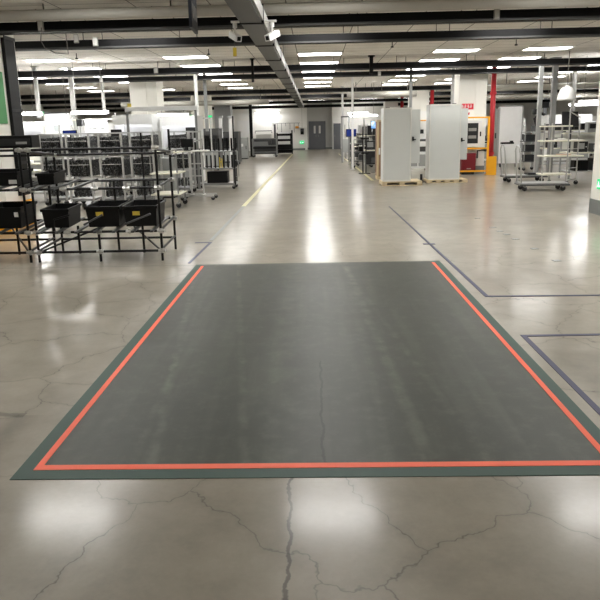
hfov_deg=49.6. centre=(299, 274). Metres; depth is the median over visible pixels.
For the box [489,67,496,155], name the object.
pipe
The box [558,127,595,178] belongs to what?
workbench
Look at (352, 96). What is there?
pole
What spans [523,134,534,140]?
box
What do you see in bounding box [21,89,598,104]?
cable tray
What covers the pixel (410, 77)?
pole
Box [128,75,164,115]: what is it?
column
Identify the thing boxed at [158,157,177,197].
base cabinet
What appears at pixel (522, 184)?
trolley
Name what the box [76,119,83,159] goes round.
speaker box
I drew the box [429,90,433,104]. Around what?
pipe
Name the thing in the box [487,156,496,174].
guard
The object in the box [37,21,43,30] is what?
junction box
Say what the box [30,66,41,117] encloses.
pole
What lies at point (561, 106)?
wall
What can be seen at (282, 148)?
shelf rack
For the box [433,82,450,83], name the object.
recessed light
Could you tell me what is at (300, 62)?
diffuser
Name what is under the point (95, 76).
recessed light
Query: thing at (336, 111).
wall
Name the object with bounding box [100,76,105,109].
pole
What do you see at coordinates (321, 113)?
wall
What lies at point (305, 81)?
recessed light
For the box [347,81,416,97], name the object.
pipe
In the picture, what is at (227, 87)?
recessed light
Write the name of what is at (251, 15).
duct
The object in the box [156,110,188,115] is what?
lamp
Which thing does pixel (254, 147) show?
tray
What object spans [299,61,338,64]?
recessed light
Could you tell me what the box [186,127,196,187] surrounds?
machine
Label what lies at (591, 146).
instrument
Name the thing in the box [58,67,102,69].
recessed light
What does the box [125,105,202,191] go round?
gantry
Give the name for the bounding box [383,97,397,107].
column
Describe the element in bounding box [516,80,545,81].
recessed light
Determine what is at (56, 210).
storage bin
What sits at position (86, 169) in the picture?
cart
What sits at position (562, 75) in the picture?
recessed light
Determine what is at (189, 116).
hood
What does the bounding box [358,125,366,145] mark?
machine
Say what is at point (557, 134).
workbench
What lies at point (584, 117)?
machine
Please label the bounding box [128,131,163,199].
cart
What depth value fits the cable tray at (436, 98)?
42.67 m
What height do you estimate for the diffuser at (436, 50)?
0.018 m
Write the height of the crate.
1.830 m
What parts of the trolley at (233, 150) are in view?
post, post, post, tall post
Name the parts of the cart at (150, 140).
post, rail, post, post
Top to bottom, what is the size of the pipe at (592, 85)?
0.718 m
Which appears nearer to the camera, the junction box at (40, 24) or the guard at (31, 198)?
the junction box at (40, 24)
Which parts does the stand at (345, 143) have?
panel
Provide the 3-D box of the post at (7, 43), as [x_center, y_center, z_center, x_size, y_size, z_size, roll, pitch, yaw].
[-4.990,-2.764,11.440,0.075,2.700,0.420,-1,13,1]
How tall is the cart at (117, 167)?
1.620 m
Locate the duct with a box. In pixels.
[225,0,303,107]
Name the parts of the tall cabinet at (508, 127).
panel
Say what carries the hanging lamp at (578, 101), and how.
hanging from the ceiling
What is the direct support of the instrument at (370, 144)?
on the workbench at (363, 119)
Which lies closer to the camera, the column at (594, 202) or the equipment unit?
the column at (594, 202)
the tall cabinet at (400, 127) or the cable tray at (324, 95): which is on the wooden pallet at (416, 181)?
the tall cabinet at (400, 127)
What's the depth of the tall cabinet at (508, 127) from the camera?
25.02 m
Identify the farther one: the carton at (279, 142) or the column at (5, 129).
the carton at (279, 142)
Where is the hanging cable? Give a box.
[40,27,68,53]
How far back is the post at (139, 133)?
13.69 m
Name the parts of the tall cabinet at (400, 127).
panel, door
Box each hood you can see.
[112,114,158,116]
[159,115,202,117]
[256,134,271,137]
[541,114,591,116]
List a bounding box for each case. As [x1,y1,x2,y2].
[207,170,229,182]
[524,172,540,174]
[570,160,587,170]
[587,157,593,170]
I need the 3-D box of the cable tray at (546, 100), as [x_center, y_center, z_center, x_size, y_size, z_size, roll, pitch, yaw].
[1.026,-12.825,48.963,35.900,0.430,0.312,-1,13,1]
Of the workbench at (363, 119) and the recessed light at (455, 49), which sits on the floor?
the workbench at (363, 119)
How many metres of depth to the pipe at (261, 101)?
31.93 m
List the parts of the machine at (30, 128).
access door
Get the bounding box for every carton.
[278,136,289,138]
[278,141,289,143]
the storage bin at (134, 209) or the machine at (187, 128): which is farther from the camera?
the machine at (187, 128)
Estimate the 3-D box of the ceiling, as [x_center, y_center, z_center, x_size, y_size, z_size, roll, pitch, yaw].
[0.428,-6.968,21.440,36.400,0.200,63.300,-1,13,1]
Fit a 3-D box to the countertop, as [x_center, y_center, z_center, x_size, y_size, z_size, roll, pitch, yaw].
[8.626,-3.612,19.096,1.700,0.035,0.800,-1,13,1]
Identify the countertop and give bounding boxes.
[559,151,593,153]
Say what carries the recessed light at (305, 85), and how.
in the ceiling
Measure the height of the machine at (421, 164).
2.150 m
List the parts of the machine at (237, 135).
access door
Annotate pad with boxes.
[500,141,513,143]
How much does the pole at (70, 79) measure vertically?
3.600 m
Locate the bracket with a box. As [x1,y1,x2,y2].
[476,149,486,157]
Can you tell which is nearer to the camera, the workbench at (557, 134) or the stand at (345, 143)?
the workbench at (557, 134)
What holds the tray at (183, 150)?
on the stand at (214, 195)
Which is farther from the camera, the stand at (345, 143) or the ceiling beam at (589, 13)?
the stand at (345, 143)
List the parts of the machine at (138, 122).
access door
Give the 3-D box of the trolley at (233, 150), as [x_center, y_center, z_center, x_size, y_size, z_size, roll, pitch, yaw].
[-2.319,-3.454,18.378,1.232,2.000,0.710,-1,13,1]
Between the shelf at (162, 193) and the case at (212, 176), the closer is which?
the shelf at (162, 193)
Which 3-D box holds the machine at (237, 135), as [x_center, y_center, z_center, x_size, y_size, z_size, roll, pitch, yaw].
[-3.609,-6.140,31.488,1.400,1.560,1.230,-1,13,1]
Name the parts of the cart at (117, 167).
post, rail, post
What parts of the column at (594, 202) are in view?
baseboard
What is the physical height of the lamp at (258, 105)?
0.749 m
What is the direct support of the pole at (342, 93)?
on the floor
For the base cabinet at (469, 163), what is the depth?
21.74 m
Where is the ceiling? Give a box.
[0,0,599,105]
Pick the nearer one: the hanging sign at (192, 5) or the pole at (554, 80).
the hanging sign at (192, 5)
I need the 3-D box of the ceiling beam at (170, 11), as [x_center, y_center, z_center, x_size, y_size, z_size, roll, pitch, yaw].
[0.187,-4.181,10.077,35.900,0.253,0.170,-1,13,1]
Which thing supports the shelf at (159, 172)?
attached to the trolley at (162, 193)
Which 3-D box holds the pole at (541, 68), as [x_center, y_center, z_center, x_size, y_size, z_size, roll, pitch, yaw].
[7.518,-4.952,20.459,0.216,3.600,0.216,-1,13,1]
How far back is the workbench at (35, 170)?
15.69 m
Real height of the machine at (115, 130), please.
1.690 m
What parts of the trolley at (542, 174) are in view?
post, post, shelf, shelf, shelf, shelf, post, post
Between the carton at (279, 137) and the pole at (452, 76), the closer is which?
the pole at (452, 76)
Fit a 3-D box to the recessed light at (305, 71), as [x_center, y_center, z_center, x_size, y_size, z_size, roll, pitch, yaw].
[0.650,-7.176,22.875,1.200,0.029,0.660,-1,13,1]
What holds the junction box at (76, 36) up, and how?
attached to the ceiling beam at (576, 32)
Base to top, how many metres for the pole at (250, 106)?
3.600 m
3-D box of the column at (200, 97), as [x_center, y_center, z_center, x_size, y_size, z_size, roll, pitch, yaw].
[-5.052,-7.659,33.740,0.910,3.600,1.030,-1,13,1]
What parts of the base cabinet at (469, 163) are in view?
door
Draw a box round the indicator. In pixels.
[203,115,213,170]
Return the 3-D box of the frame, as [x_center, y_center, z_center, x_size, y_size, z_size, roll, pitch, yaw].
[5.713,-4.249,21.424,1.100,1.880,0.140,-1,13,1]
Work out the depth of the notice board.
10.98 m
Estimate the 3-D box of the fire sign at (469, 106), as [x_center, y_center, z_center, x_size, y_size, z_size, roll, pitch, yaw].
[5.569,-5.640,21.768,0.480,0.190,0.016,-1,13,1]
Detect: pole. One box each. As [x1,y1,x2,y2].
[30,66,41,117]
[65,67,84,185]
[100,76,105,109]
[193,74,198,115]
[203,74,208,130]
[249,105,253,156]
[250,58,254,81]
[341,86,343,160]
[351,77,354,169]
[368,55,374,73]
[409,69,412,174]
[451,68,454,103]
[533,57,546,171]
[546,57,561,172]
[567,65,579,167]
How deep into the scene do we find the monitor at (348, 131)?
29.45 m
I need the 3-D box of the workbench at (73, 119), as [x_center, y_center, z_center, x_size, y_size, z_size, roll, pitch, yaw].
[-6.099,-3.659,19.197,1.300,2.200,0.800,-1,13,1]
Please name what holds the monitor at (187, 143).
on the stand at (214, 195)
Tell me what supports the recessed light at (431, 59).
in the ceiling
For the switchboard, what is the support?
attached to the column at (468, 88)
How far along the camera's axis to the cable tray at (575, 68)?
21.19 m
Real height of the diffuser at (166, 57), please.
0.018 m
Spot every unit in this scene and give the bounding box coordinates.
[367,151,374,163]
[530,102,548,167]
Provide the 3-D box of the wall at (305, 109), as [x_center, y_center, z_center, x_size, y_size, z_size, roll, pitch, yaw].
[0.474,-11.787,51.624,0.170,3.600,1.500,-1,13,1]
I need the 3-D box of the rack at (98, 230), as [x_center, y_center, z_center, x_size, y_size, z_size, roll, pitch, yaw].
[-2.560,-1.045,8.473,1.680,1.640,1.004,-1,13,1]
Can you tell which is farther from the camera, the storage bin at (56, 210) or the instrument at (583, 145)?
the instrument at (583, 145)
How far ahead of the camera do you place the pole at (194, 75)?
21.24 m
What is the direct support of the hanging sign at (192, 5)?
hanging from the ceiling
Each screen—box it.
[84,119,108,132]
[561,111,578,151]
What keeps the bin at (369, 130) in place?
on the workbench at (363, 119)
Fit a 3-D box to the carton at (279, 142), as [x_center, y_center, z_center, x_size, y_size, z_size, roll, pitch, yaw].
[-1.066,-8.886,43.672,0.800,0.200,0.550,-1,13,1]
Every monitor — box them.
[181,139,192,150]
[346,129,355,163]
[371,121,375,172]
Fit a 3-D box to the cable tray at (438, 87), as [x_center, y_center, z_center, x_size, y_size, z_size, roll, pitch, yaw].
[0.619,-8.630,30.129,35.900,0.360,0.312,-1,13,1]
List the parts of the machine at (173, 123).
access door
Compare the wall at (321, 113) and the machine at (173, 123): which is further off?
the wall at (321, 113)
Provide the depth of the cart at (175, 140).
16.97 m
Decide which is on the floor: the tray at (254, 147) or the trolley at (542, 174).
the trolley at (542, 174)
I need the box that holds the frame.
[460,116,489,174]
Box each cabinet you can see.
[44,112,75,179]
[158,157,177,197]
[241,137,248,158]
[381,107,420,181]
[425,103,467,179]
[460,153,475,174]
[493,105,523,166]
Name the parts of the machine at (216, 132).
access door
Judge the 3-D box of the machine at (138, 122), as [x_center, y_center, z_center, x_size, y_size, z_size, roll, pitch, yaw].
[-4.777,-3.655,19.257,1.150,2.110,1.030,-1,13,1]
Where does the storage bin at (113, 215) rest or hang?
on the rack at (98, 230)
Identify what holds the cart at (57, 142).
on the floor
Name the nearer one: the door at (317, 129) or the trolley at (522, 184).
the trolley at (522, 184)
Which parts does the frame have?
rail, post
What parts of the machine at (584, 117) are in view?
access door, access door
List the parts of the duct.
plate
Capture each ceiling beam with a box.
[0,0,599,21]
[0,6,599,34]
[14,21,599,51]
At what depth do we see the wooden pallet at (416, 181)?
18.18 m
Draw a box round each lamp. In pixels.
[22,64,43,114]
[34,83,71,124]
[70,64,109,113]
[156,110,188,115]
[255,105,278,113]
[350,107,377,116]
[557,51,575,100]
[568,103,597,105]
[577,65,597,102]
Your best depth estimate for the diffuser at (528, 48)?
17.45 m
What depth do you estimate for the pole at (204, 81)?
21.81 m
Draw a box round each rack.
[0,148,56,262]
[23,129,176,262]
[276,130,292,153]
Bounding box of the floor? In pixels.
[0,149,599,599]
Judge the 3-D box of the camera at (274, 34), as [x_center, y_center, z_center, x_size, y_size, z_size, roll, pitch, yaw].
[-0.378,-3.322,8.901,0.080,0.255,0.292,6,15,29]
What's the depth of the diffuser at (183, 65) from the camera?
20.14 m
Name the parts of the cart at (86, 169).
post, rail, rail, post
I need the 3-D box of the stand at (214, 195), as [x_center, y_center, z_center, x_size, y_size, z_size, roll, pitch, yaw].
[-2.438,-2.614,15.509,0.818,1.620,0.520,-1,13,1]
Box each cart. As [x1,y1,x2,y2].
[37,134,78,205]
[64,133,104,203]
[97,132,132,199]
[101,134,132,196]
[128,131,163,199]
[133,132,162,195]
[170,131,195,192]
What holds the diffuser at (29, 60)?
attached to the recessed light at (46, 59)
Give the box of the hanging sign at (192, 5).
[188,0,197,33]
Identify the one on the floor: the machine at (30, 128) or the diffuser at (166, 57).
the machine at (30, 128)
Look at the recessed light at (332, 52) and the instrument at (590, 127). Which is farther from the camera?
the instrument at (590, 127)
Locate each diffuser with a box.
[26,59,70,61]
[61,68,98,69]
[164,56,206,58]
[183,65,218,66]
[299,53,340,55]
[300,62,337,63]
[419,59,457,61]
[435,49,478,51]
[499,57,538,59]
[525,47,569,49]
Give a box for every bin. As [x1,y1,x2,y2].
[0,168,33,185]
[0,201,36,228]
[35,170,65,184]
[40,203,81,227]
[84,200,130,226]
[121,199,165,225]
[367,125,371,134]
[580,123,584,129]
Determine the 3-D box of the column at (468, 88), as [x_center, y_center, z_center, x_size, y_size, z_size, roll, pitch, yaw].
[5.799,-5.339,22.348,0.944,3.600,1.042,-1,13,1]
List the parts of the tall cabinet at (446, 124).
panel, door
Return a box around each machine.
[23,112,44,176]
[62,130,76,185]
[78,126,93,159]
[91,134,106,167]
[105,123,112,155]
[111,129,121,186]
[112,114,159,186]
[159,115,205,182]
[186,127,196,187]
[203,128,222,169]
[223,131,241,164]
[252,130,277,156]
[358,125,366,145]
[411,111,425,169]
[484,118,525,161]
[541,114,591,160]
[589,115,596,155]
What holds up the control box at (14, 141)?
on the rack at (23, 188)
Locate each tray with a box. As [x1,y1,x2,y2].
[18,53,599,77]
[19,65,599,84]
[20,79,589,98]
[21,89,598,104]
[43,93,547,108]
[77,99,549,111]
[183,150,209,151]
[253,146,275,148]
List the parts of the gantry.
post, post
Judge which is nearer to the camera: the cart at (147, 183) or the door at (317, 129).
the cart at (147, 183)
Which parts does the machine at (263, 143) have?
panel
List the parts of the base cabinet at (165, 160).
door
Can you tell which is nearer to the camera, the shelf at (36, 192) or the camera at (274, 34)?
the camera at (274, 34)
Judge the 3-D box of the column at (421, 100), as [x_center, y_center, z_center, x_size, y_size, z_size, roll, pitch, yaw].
[6.078,-7.837,33.467,0.944,3.600,1.042,-1,13,1]
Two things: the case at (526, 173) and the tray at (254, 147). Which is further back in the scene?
the tray at (254, 147)
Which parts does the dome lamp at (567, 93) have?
lamp shade, hanger rod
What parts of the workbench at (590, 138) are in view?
leg, leg, panel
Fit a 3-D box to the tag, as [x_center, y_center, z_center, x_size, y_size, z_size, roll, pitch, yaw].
[-1.273,-4.422,12.669,0.070,0.300,0.008,-1,13,1]
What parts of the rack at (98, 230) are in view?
post, rail, rail, post, guide arm, short post, rail, guide arm, rail, rail, rail, post, rail, rail, post, rail, guide arm, short post, post, rail, rail, rail, rail, post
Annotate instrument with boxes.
[367,140,374,149]
[545,138,557,147]
[573,141,587,151]
[585,122,595,132]
[588,143,594,151]
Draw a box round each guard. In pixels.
[0,198,33,231]
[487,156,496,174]
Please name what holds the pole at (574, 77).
on the floor
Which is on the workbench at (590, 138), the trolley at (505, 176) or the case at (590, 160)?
the case at (590, 160)
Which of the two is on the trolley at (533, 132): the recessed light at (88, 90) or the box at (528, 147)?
the box at (528, 147)
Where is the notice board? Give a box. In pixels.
[0,72,7,123]
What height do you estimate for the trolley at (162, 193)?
1.250 m
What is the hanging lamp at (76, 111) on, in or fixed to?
hanging from the ceiling
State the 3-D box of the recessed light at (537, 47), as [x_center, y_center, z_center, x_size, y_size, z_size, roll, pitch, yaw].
[6.644,-6.089,17.454,1.200,0.029,0.660,-1,13,1]
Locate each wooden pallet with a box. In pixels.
[379,179,421,185]
[423,177,467,182]
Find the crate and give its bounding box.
[375,120,380,179]
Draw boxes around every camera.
[229,23,241,41]
[264,22,279,40]
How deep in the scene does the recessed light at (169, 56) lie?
17.62 m
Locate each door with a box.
[237,121,249,150]
[309,121,325,148]
[333,123,340,148]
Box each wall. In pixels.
[21,104,84,125]
[84,103,304,147]
[304,103,307,149]
[307,103,331,147]
[332,98,543,148]
[546,92,598,115]
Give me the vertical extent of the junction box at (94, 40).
0.160 m
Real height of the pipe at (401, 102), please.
3.598 m
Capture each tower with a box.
[218,116,226,166]
[228,116,232,166]
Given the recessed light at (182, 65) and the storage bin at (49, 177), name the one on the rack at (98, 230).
the storage bin at (49, 177)
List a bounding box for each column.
[0,22,30,201]
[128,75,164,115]
[191,95,212,128]
[214,105,232,131]
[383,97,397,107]
[408,90,428,110]
[454,67,487,172]
[589,82,599,215]
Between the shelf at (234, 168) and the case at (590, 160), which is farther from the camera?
the case at (590, 160)
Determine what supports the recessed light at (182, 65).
in the ceiling
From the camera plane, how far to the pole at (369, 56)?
18.46 m
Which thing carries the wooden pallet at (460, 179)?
on the floor
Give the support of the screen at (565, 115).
on the workbench at (590, 138)
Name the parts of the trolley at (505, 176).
handle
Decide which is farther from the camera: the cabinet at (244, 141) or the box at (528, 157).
the cabinet at (244, 141)
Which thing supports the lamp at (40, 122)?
hanging from the ceiling
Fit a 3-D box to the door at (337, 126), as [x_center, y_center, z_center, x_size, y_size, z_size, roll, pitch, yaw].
[2.958,-11.033,51.683,0.570,2.000,0.110,-1,13,1]
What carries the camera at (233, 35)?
attached to the duct
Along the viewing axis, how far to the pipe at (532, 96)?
26.78 m
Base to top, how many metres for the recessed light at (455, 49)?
0.029 m
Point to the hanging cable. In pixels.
(41, 27)
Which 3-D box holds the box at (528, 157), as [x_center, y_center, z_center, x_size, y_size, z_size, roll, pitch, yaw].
[8.139,-4.179,23.162,0.360,0.220,0.360,-1,13,1]
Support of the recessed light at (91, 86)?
in the ceiling
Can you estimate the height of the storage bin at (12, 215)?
0.298 m
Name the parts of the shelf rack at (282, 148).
panel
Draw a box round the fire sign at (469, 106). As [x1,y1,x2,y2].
[462,104,473,108]
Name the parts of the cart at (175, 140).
post, post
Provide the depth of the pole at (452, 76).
21.53 m
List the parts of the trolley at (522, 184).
handle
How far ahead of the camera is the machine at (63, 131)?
18.42 m
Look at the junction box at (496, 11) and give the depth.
10.38 m
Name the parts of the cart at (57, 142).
post, post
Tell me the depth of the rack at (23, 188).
8.33 m
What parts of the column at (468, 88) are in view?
baseboard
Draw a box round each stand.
[181,131,217,200]
[341,116,349,162]
[359,126,369,173]
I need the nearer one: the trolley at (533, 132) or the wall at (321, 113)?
the trolley at (533, 132)
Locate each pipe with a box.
[121,88,268,107]
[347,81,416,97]
[400,97,403,107]
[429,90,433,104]
[487,72,598,90]
[487,75,598,99]
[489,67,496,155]
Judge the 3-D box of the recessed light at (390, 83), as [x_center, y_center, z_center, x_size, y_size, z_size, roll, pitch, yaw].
[4.489,-9.009,30.684,1.200,0.029,0.660,-1,13,1]
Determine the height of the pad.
0.090 m
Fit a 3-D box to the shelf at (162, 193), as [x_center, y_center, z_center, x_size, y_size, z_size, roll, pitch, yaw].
[-2.889,-1.810,14.366,0.620,0.030,0.800,-1,13,1]
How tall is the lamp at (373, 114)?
1.479 m
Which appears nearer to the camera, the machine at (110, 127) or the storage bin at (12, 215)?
the storage bin at (12, 215)
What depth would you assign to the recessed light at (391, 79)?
28.06 m
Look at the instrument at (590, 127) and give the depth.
19.06 m
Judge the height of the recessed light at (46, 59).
0.029 m
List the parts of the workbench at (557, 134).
panel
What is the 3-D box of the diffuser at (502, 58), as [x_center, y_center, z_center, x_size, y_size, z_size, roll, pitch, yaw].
[6.696,-6.629,19.844,1.150,0.018,0.600,-1,13,1]
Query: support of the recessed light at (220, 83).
in the ceiling
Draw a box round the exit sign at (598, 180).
[597,179,599,188]
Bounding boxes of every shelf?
[34,191,47,193]
[149,171,184,174]
[151,191,186,195]
[195,150,236,152]
[196,167,236,169]
[539,162,568,164]
[559,170,592,171]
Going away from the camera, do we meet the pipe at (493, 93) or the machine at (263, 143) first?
the pipe at (493, 93)
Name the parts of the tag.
tag plate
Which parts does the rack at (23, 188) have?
rail, rail, rail, rail, short post, rail, post, rail, rail, rail, post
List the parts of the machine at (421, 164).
access door, slot panel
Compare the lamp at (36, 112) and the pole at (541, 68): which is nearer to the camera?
the lamp at (36, 112)
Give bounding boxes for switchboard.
[467,120,481,146]
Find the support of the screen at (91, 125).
on the workbench at (73, 119)
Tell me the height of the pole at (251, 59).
0.650 m
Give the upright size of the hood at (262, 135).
0.220 m
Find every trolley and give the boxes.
[149,148,187,207]
[195,116,238,188]
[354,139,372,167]
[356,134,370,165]
[500,144,547,181]
[514,145,569,190]
[518,131,534,170]
[536,110,584,183]
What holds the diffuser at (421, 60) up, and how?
attached to the recessed light at (431, 59)
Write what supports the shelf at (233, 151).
attached to the trolley at (233, 150)
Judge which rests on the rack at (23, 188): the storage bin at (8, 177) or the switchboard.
the storage bin at (8, 177)
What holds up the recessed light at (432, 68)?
in the ceiling
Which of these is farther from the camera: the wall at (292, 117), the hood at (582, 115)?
the wall at (292, 117)
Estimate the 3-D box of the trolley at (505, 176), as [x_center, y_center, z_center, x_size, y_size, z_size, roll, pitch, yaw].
[6.374,-3.208,18.570,1.222,1.070,0.644,0,13,4]
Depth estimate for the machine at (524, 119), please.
28.18 m
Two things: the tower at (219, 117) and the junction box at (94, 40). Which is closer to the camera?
the junction box at (94, 40)
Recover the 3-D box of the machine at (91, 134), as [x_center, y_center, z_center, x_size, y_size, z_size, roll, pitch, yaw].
[-7.785,-5.503,28.133,2.000,1.960,1.230,-1,13,1]
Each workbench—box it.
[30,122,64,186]
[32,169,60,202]
[70,113,115,183]
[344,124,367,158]
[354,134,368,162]
[363,119,374,169]
[539,130,595,169]
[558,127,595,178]
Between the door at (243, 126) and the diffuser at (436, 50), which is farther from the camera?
the door at (243, 126)
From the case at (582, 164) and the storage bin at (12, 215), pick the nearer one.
the storage bin at (12, 215)
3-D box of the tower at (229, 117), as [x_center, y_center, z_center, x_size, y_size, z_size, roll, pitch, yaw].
[-3.110,-6.028,29.365,0.400,2.250,0.400,-1,13,1]
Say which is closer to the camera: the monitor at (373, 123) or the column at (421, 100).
the monitor at (373, 123)
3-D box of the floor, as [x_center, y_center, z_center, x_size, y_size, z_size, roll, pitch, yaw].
[0.507,-3.263,22.271,36.000,0.205,62.900,-1,13,1]
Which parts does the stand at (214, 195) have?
frame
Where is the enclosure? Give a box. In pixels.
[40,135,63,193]
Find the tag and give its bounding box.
[233,41,236,55]
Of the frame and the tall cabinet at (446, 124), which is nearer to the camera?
the tall cabinet at (446, 124)
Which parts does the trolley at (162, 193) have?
post, post, post, post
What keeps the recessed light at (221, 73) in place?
in the ceiling
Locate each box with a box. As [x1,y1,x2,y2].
[0,135,39,148]
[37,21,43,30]
[73,34,78,42]
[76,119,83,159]
[92,38,97,45]
[493,9,499,19]
[522,144,534,150]
[522,154,533,160]
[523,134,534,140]
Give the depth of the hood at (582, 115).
26.88 m
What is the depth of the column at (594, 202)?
11.59 m
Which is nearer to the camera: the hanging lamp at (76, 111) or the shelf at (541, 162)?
the hanging lamp at (76, 111)
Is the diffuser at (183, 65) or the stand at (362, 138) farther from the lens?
the stand at (362, 138)
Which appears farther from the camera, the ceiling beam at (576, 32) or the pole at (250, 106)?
the pole at (250, 106)
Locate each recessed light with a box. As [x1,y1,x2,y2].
[23,58,75,62]
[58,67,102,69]
[65,86,97,88]
[88,90,113,91]
[95,76,127,77]
[161,55,209,58]
[180,64,221,66]
[199,73,232,74]
[220,83,247,84]
[227,87,253,88]
[297,51,342,55]
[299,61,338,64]
[302,71,334,72]
[304,81,331,82]
[305,85,329,86]
[382,83,408,84]
[388,79,416,80]
[405,68,440,69]
[418,58,460,61]
[432,48,481,52]
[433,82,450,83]
[497,56,542,59]
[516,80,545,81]
[521,46,574,50]
[534,75,566,77]
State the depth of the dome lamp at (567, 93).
18.20 m
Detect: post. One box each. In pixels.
[0,35,30,195]
[139,133,145,199]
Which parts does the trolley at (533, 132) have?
post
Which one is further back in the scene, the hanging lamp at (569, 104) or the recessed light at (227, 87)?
the recessed light at (227, 87)
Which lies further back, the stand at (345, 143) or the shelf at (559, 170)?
the stand at (345, 143)
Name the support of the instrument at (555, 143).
on the workbench at (557, 134)
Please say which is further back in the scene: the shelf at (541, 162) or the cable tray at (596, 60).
the shelf at (541, 162)
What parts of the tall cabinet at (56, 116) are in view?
window panel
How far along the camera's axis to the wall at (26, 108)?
42.98 m
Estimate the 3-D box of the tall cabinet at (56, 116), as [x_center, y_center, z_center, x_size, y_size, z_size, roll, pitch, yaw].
[-8.021,-4.316,21.946,0.860,2.260,0.650,-1,13,1]
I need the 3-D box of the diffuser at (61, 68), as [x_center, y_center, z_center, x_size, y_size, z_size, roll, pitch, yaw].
[-6.798,-6.415,20.182,1.150,0.018,0.600,-1,13,1]
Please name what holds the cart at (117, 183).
on the floor
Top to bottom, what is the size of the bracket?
0.330 m
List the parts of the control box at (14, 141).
panel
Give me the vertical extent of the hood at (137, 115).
0.060 m
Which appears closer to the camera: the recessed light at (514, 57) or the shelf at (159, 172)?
the shelf at (159, 172)
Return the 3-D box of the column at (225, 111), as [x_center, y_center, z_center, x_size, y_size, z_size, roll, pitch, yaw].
[-5.196,-10.064,44.480,1.100,3.600,1.030,-1,13,1]
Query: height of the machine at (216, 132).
1.710 m
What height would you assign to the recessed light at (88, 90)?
0.029 m

